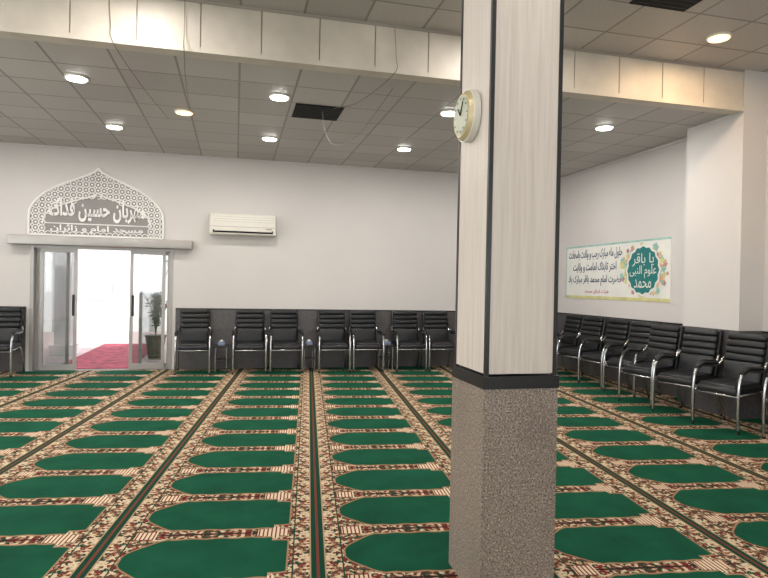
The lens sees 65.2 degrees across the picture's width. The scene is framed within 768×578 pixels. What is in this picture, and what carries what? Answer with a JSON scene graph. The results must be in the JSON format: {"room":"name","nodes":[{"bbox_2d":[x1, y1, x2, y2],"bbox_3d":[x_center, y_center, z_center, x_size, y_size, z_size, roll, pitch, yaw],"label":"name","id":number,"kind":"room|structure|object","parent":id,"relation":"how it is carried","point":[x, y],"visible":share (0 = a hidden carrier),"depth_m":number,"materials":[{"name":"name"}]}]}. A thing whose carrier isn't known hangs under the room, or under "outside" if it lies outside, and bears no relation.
{"room":"mosque","nodes":[
{"label":"mosque","id":0,"kind":"room"},
{"bbox_2d":[34,368,167,370],"bbox_3d":[-1.035,1.561,3.232,13.000,0.200,15.140,1,0,-14],"label":"floor","id":1,"kind":"structure","parent":0,"point":[164,368],"depth_m":10.03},
{"bbox_2d":[0,366,767,577],"bbox_3d":[-1.031,1.457,3.222,12.580,0.008,14.700,1,0,-14],"label":"carpet","id":2,"kind":"object","parent":1,"relation":"on","point":[333,472],"visible":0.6,"depth_m":4.62,"materials":[{"name":"green carpet"}]},
{"bbox_2d":[0,307,25,377],"bbox_3d":[-5.899,0.803,9.206,0.577,1.035,0.630,1,0,-13],"label":"armchair","id":3,"kind":"object","parent":2,"relation":"on","point":[11,318],"visible":1,"depth_m":9.38,"materials":[{"name":"black leather"}]},
{"bbox_2d":[174,309,211,374],"bbox_3d":[-3.134,0.855,9.890,0.577,1.035,0.630,1,0,-14],"label":"armchair","id":4,"kind":"object","parent":2,"relation":"on","point":[194,330],"visible":1,"depth_m":10.02,"materials":[{"name":"black leather"}]},
{"bbox_2d":[214,340,228,372],"bbox_3d":[-2.723,1.115,10.042,0.230,0.530,0.340,1,0,-14],"label":"side table","id":5,"kind":"object","parent":2,"relation":"on","point":[221,344],"visible":1,"depth_m":9.92,"materials":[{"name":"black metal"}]},
{"bbox_2d":[232,309,267,373],"bbox_3d":[-2.260,0.871,10.106,0.577,1.035,0.630,1,0,-13],"label":"armchair","id":6,"kind":"object","parent":2,"relation":"on","point":[249,328],"visible":1,"depth_m":10.24,"materials":[{"name":"black leather"}]},
{"bbox_2d":[267,309,303,373],"bbox_3d":[-1.688,0.882,10.248,0.577,1.035,0.630,1,0,-15],"label":"armchair","id":7,"kind":"object","parent":2,"relation":"on","point":[283,330],"visible":1,"depth_m":10.37,"materials":[{"name":"black leather"}]},
{"bbox_2d":[301,340,316,370],"bbox_3d":[-1.306,1.141,10.393,0.230,0.530,0.340,1,0,-14],"label":"side table","id":8,"kind":"object","parent":2,"relation":"on","point":[308,343],"visible":0.8,"depth_m":10.27,"materials":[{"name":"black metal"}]},
{"bbox_2d":[315,310,351,372],"bbox_3d":[-0.891,0.897,10.445,0.577,1.035,0.630,1,0,-12],"label":"armchair","id":9,"kind":"object","parent":2,"relation":"on","point":[331,328],"visible":1,"depth_m":10.58,"materials":[{"name":"black leather"}]},
{"bbox_2d":[346,310,384,372],"bbox_3d":[-0.329,0.907,10.584,0.577,1.035,0.630,1,0,-14],"label":"armchair","id":10,"kind":"object","parent":2,"relation":"on","point":[362,323],"visible":0.9,"depth_m":10.72,"materials":[{"name":"black leather"}]},
{"bbox_2d":[378,339,394,369],"bbox_3d":[0.034,1.166,10.724,0.230,0.530,0.340,1,0,-14],"label":"side table","id":11,"kind":"object","parent":2,"relation":"on","point":[388,344],"visible":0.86,"depth_m":10.62,"materials":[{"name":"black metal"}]},
{"bbox_2d":[389,311,427,371],"bbox_3d":[0.429,0.921,10.772,0.577,1.035,0.630,1,0,-13],"label":"armchair","id":12,"kind":"object","parent":2,"relation":"on","point":[404,329],"visible":0.94,"depth_m":10.90,"materials":[{"name":"black leather"}]},
{"bbox_2d":[420,311,454,370],"bbox_3d":[1.002,0.932,10.914,0.577,1.035,0.630,1,0,-12],"label":"armchair","id":13,"kind":"object","parent":2,"relation":"on","point":[435,323],"visible":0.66,"depth_m":11.05,"materials":[{"name":"black leather"}]},
{"bbox_2d":[449,0,564,577],"bbox_3d":[0.628,-0.569,3.070,0.394,4.112,0.430,1,0,-14],"label":"column","id":14,"kind":"structure","parent":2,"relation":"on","point":[505,381],"depth_m":2.89,"materials":[{"name":"laminate"}]},
{"bbox_2d":[454,89,480,142],"bbox_3d":[0.414,-0.879,3.050,0.063,0.260,0.260,1,0,-14],"label":"wall clock","id":15,"kind":"object","parent":14,"relation":"attached to","point":[467,115],"visible":1,"depth_m":2.98,"materials":[{"name":"white plastic"}]},
{"bbox_2d":[557,314,583,374],"bbox_3d":[3.168,0.977,10.706,0.630,1.035,0.577,1,0,-17],"label":"armchair","id":16,"kind":"object","parent":2,"relation":"on","point":[573,323],"visible":0.54,"depth_m":10.65,"materials":[{"name":"black leather"}]},
{"bbox_2d":[556,316,606,379],"bbox_3d":[3.310,0.983,10.044,0.630,1.035,0.577,1,0,-25],"label":"armchair","id":17,"kind":"object","parent":2,"relation":"on","point":[592,327],"visible":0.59,"depth_m":10.04,"materials":[{"name":"black leather"}]},
{"bbox_2d":[577,318,632,388],"bbox_3d":[3.472,0.990,9.392,0.630,1.035,0.577,1,0,-21],"label":"armchair","id":18,"kind":"object","parent":2,"relation":"on","point":[618,330],"visible":0.77,"depth_m":9.37,"materials":[{"name":"black leather"}]},
{"bbox_2d":[602,321,661,397],"bbox_3d":[3.616,0.997,8.721,0.630,1.035,0.577,1,0,-30],"label":"armchair","id":19,"kind":"object","parent":2,"relation":"on","point":[639,334],"visible":0.63,"depth_m":8.79,"materials":[{"name":"black leather"}]},
{"bbox_2d":[618,324,683,407],"bbox_3d":[3.562,1.000,7.984,0.630,1.035,0.577,1,0,-25],"label":"armchair","id":20,"kind":"object","parent":2,"relation":"on","point":[664,339],"visible":0.8,"depth_m":7.97,"materials":[{"name":"black leather"}]},
{"bbox_2d":[651,327,722,420],"bbox_3d":[3.715,1.007,7.323,0.630,1.035,0.577,1,0,-30],"label":"armchair","id":21,"kind":"object","parent":2,"relation":"on","point":[698,344],"visible":0.76,"depth_m":7.34,"materials":[{"name":"black leather"}]},
{"bbox_2d":[691,332,767,434],"bbox_3d":[3.876,1.014,6.672,0.630,1.035,0.577,1,0,-27],"label":"armchair","id":22,"kind":"object","parent":2,"relation":"on","point":[745,364],"visible":0.96,"depth_m":6.65,"materials":[{"name":"black leather"}]},
{"bbox_2d":[761,374,767,438],"bbox_3d":[4.280,1.026,6.040,0.630,1.035,0.577,1,0,-25],"label":"armchair","id":23,"kind":"object","parent":2,"relation":"on","point":[764,399],"visible":1,"depth_m":6.14,"materials":[{"name":"silver metal"}]},
{"bbox_2d":[0,144,457,370],"bbox_3d":[-2.783,-0.776,10.470,13.000,4.320,0.200,1,0,-14],"label":"wall","id":24,"kind":"structure","parent":0,"point":[345,238],"depth_m":10.61,"materials":[{"name":"paint"}]},
{"bbox_2d":[27,167,164,239],"bbox_3d":[-4.702,-1.423,9.864,2.082,1.157,0.040,1,0,-14],"label":"sign","id":25,"kind":"object","parent":24,"relation":"attached to","point":[96,203],"visible":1,"depth_m":9.86,"materials":[{"name":"white"}]},
{"bbox_2d":[7,234,192,370],"bbox_3d":[-4.637,0.255,9.933,2.780,2.190,0.375,1,0,-14],"label":"door","id":26,"kind":"structure","parent":24,"relation":"in","point":[39,244],"depth_m":9.86,"materials":[{"name":"metal"}]},
{"bbox_2d":[0,306,454,371],"bbox_3d":[-2.788,0.860,10.368,12.600,1.050,0.030,1,0,-14],"label":"trim","id":27,"kind":"structure","parent":24,"relation":"attached to","point":[222,320],"depth_m":10.67,"materials":[{"name":"stone"}]},
{"bbox_2d":[209,213,276,236],"bbox_3d":[-2.423,-1.098,10.329,1.120,0.360,0.221,1,0,-14],"label":"air conditioner","id":28,"kind":"object","parent":24,"relation":"attached to","point":[219,223],"visible":1,"depth_m":10.23,"materials":[{"name":"white plastic"}]},
{"bbox_2d":[0,138,686,179],"bbox_3d":[-2.252,-2.229,8.433,12.600,0.030,3.980,1,0,-14],"label":"trim","id":29,"kind":"structure","parent":24,"relation":"attached to","point":[683,139],"depth_m":10.20,"materials":[{"name":"paint"}]},
{"bbox_2d":[292,103,343,120],"bbox_3d":[-0.835,-2.202,7.496,0.580,0.016,0.580,1,0,-14],"label":"ceiling vent","id":30,"kind":"object","parent":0,"point":[307,111],"depth_m":7.46,"materials":[{"name":"black metal"}]},
{"bbox_2d":[0,0,767,177],"bbox_3d":[-0.930,-2.482,3.112,13.000,0.590,14.940,1,0,-14],"label":"ceiling","id":31,"kind":"structure","parent":0,"point":[231,104],"depth_m":6.98,"materials":[{"name":"tile"}]},
{"bbox_2d":[64,73,88,82],"bbox_3d":[-3.268,-2.239,6.379,0.240,0.027,0.240,1,0,-14],"label":"recessed light","id":32,"kind":"object","parent":31,"relation":"in","point":[73,77],"visible":1,"depth_m":6.34,"materials":[{"name":"white plastic"}]},
{"bbox_2d":[105,124,123,129],"bbox_3d":[-3.760,-2.261,8.369,0.240,0.027,0.240,1,0,-14],"label":"recessed light","id":33,"kind":"object","parent":31,"relation":"in","point":[110,126],"visible":1,"depth_m":8.33,"materials":[{"name":"white plastic"}]},
{"bbox_2d":[109,0,168,118],"bbox_3d":[-2.624,-2.424,6.612,0.060,0.534,2.661,1,0,-8],"label":"hanging cable","id":34,"kind":"object","parent":31,"relation":"hanging from","point":[109,0],"visible":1,"depth_m":5.61,"materials":[{"name":"grey plastic"}]},
{"bbox_2d":[174,109,193,115],"bbox_3d":[-2.526,-2.231,7.583,0.240,0.027,0.240,1,0,-14],"label":"recessed light","id":35,"kind":"object","parent":31,"relation":"in","point":[185,112],"visible":0.98,"depth_m":7.54,"materials":[{"name":"white plastic"}]},
{"bbox_2d":[183,5,196,136],"bbox_3d":[-2.301,-2.421,7.156,0.027,0.534,3.554,1,0,-16],"label":"hanging cable","id":36,"kind":"object","parent":31,"relation":"hanging from","point":[184,5],"visible":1,"depth_m":5.66,"materials":[{"name":"grey plastic"}]},
{"bbox_2d":[261,136,277,140],"bbox_3d":[-1.693,-2.222,8.881,0.240,0.027,0.240,1,0,-14],"label":"recessed light","id":37,"kind":"object","parent":31,"relation":"in","point":[265,138],"visible":1,"depth_m":8.82,"materials":[{"name":"white plastic"}]},
{"bbox_2d":[269,93,289,100],"bbox_3d":[-1.201,-2.201,6.891,0.240,0.027,0.240,1,0,-14],"label":"recessed light","id":38,"kind":"object","parent":31,"relation":"in","point":[274,96],"visible":1,"depth_m":6.85,"materials":[{"name":"white plastic"}]},
{"bbox_2d":[322,87,393,144],"bbox_3d":[-0.317,-1.955,6.972,0.094,0.479,1.267,1,0,-45],"label":"hanging cable","id":39,"kind":"object","parent":31,"relation":"hanging from","point":[393,87],"visible":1,"depth_m":7.02,"materials":[{"name":"grey plastic"}]},
{"bbox_2d":[333,26,397,108],"bbox_3d":[-0.251,-2.367,6.645,0.026,0.553,1.588,1,0,-30],"label":"hanging cable","id":40,"kind":"object","parent":31,"relation":"hanging from","point":[394,26],"visible":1,"depth_m":6.23,"materials":[{"name":"grey plastic"}]},
{"bbox_2d":[0,0,744,114],"bbox_3d":[-1.733,-2.443,5.644,12.260,0.490,0.160,1,0,-14],"label":"beam","id":41,"kind":"structure","parent":31,"relation":"attached to","point":[219,31],"depth_m":5.85,"materials":[{"name":"beige paint"}]},
{"bbox_2d":[397,147,411,151],"bbox_3d":[0.316,-2.185,9.378,0.240,0.027,0.240,1,0,-14],"label":"recessed light","id":42,"kind":"object","parent":31,"relation":"in","point":[404,149],"visible":1,"depth_m":9.33,"materials":[{"name":"white plastic"}]},
{"bbox_2d":[440,109,454,116],"bbox_3d":[0.808,-2.163,7.388,0.240,0.027,0.240,1,0,-14],"label":"recessed light","id":43,"kind":"object","parent":31,"relation":"in","point":[449,112],"visible":0.68,"depth_m":7.35,"materials":[{"name":"white plastic"}]},
{"bbox_2d":[595,124,613,130],"bbox_3d":[2.905,-2.124,7.907,0.240,0.027,0.240,1,0,-14],"label":"recessed light","id":44,"kind":"object","parent":31,"relation":"in","point":[605,127],"visible":1,"depth_m":7.85,"materials":[{"name":"white plastic"}]},
{"bbox_2d":[706,32,731,42],"bbox_3d":[3.431,-2.574,6.147,0.240,0.027,0.240,1,0,-14],"label":"recessed light","id":45,"kind":"object","parent":31,"relation":"in","point":[718,37],"visible":1,"depth_m":6.11,"materials":[{"name":"white plastic"}]},
{"bbox_2d":[558,115,767,330],"bbox_3d":[5.246,-0.582,4.660,0.200,4.320,14.940,1,0,-14],"label":"wall","id":46,"kind":"structure","parent":0,"point":[643,196],"depth_m":9.53,"materials":[{"name":"paint"}]},
{"bbox_2d":[565,237,671,301],"bbox_3d":[3.797,-0.297,10.033,0.018,0.950,2.820,1,0,-14],"label":"banner","id":47,"kind":"object","parent":46,"relation":"attached to","point":[636,270],"visible":1,"depth_m":9.76,"materials":[{"name":"fabric"}]},
{"bbox_2d":[557,312,767,419],"bbox_3d":[5.081,1.050,4.724,0.030,1.050,14.710,1,0,-14],"label":"trim","id":48,"kind":"structure","parent":46,"relation":"attached to","point":[591,368],"depth_m":10.01,"materials":[{"name":"stone"}]},
{"bbox_2d":[680,70,767,418],"bbox_3d":[4.247,-0.518,7.540,0.352,4.120,0.934,1,0,-14],"label":"column","id":49,"kind":"structure","parent":46,"relation":"attached to","point":[726,165],"depth_m":7.24,"materials":[{"name":"paint"}]},
{"bbox_2d":[629,0,701,11],"bbox_3d":[2.583,-2.591,5.247,0.580,0.016,0.580,1,0,-14],"label":"ceiling vent","id":50,"kind":"object","parent":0,"point":[676,5],"depth_m":5.45,"materials":[{"name":"black metal"}]},
{"label":"outside","id":51,"kind":"structure","parent":0,"visible":0},
{"bbox_2d":[43,331,166,368],"bbox_3d":[-6.887,1.353,19.399,28.000,0.195,19.060,1,0,-14],"label":"ground","id":52,"kind":"structure","parent":51,"point":[87,340],"depth_m":14.79,"materials":[{"name":"white concrete"}]},
{"bbox_2d":[48,252,78,355],"bbox_3d":[-6.358,-0.294,11.971,0.440,3.205,0.440,1,0,-14],"label":"porch post","id":53,"kind":"object","parent":52,"relation":"on","point":[58,348],"visible":0.4,"depth_m":11.82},
{"bbox_2d":[62,344,147,368],"bbox_3d":[-5.440,1.321,12.159,1.230,0.011,4.210,1,0,-14],"label":"outdoor rug","id":54,"kind":"object","parent":52,"relation":"on","point":[105,356],"visible":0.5,"depth_m":11.60,"materials":[{"name":"red carpet"}]},
{"bbox_2d":[43,249,167,331],"bbox_3d":[-6.986,-0.941,17.887,25.000,4.405,0.700,1,0,-14],"label":"wall","id":55,"kind":"structure","parent":52,"relation":"on","point":[103,297],"depth_m":17.56,"materials":[{"name":"white paint"}]},
{"bbox_2d":[143,261,167,359],"bbox_3d":[-4.353,0.386,11.560,0.498,1.930,0.623,1,0,5],"label":"potted plant","id":56,"kind":"object","parent":52,"relation":"on","point":[153,341],"visible":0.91,"depth_m":11.48,"materials":[{"name":"green plant"}]}
]}

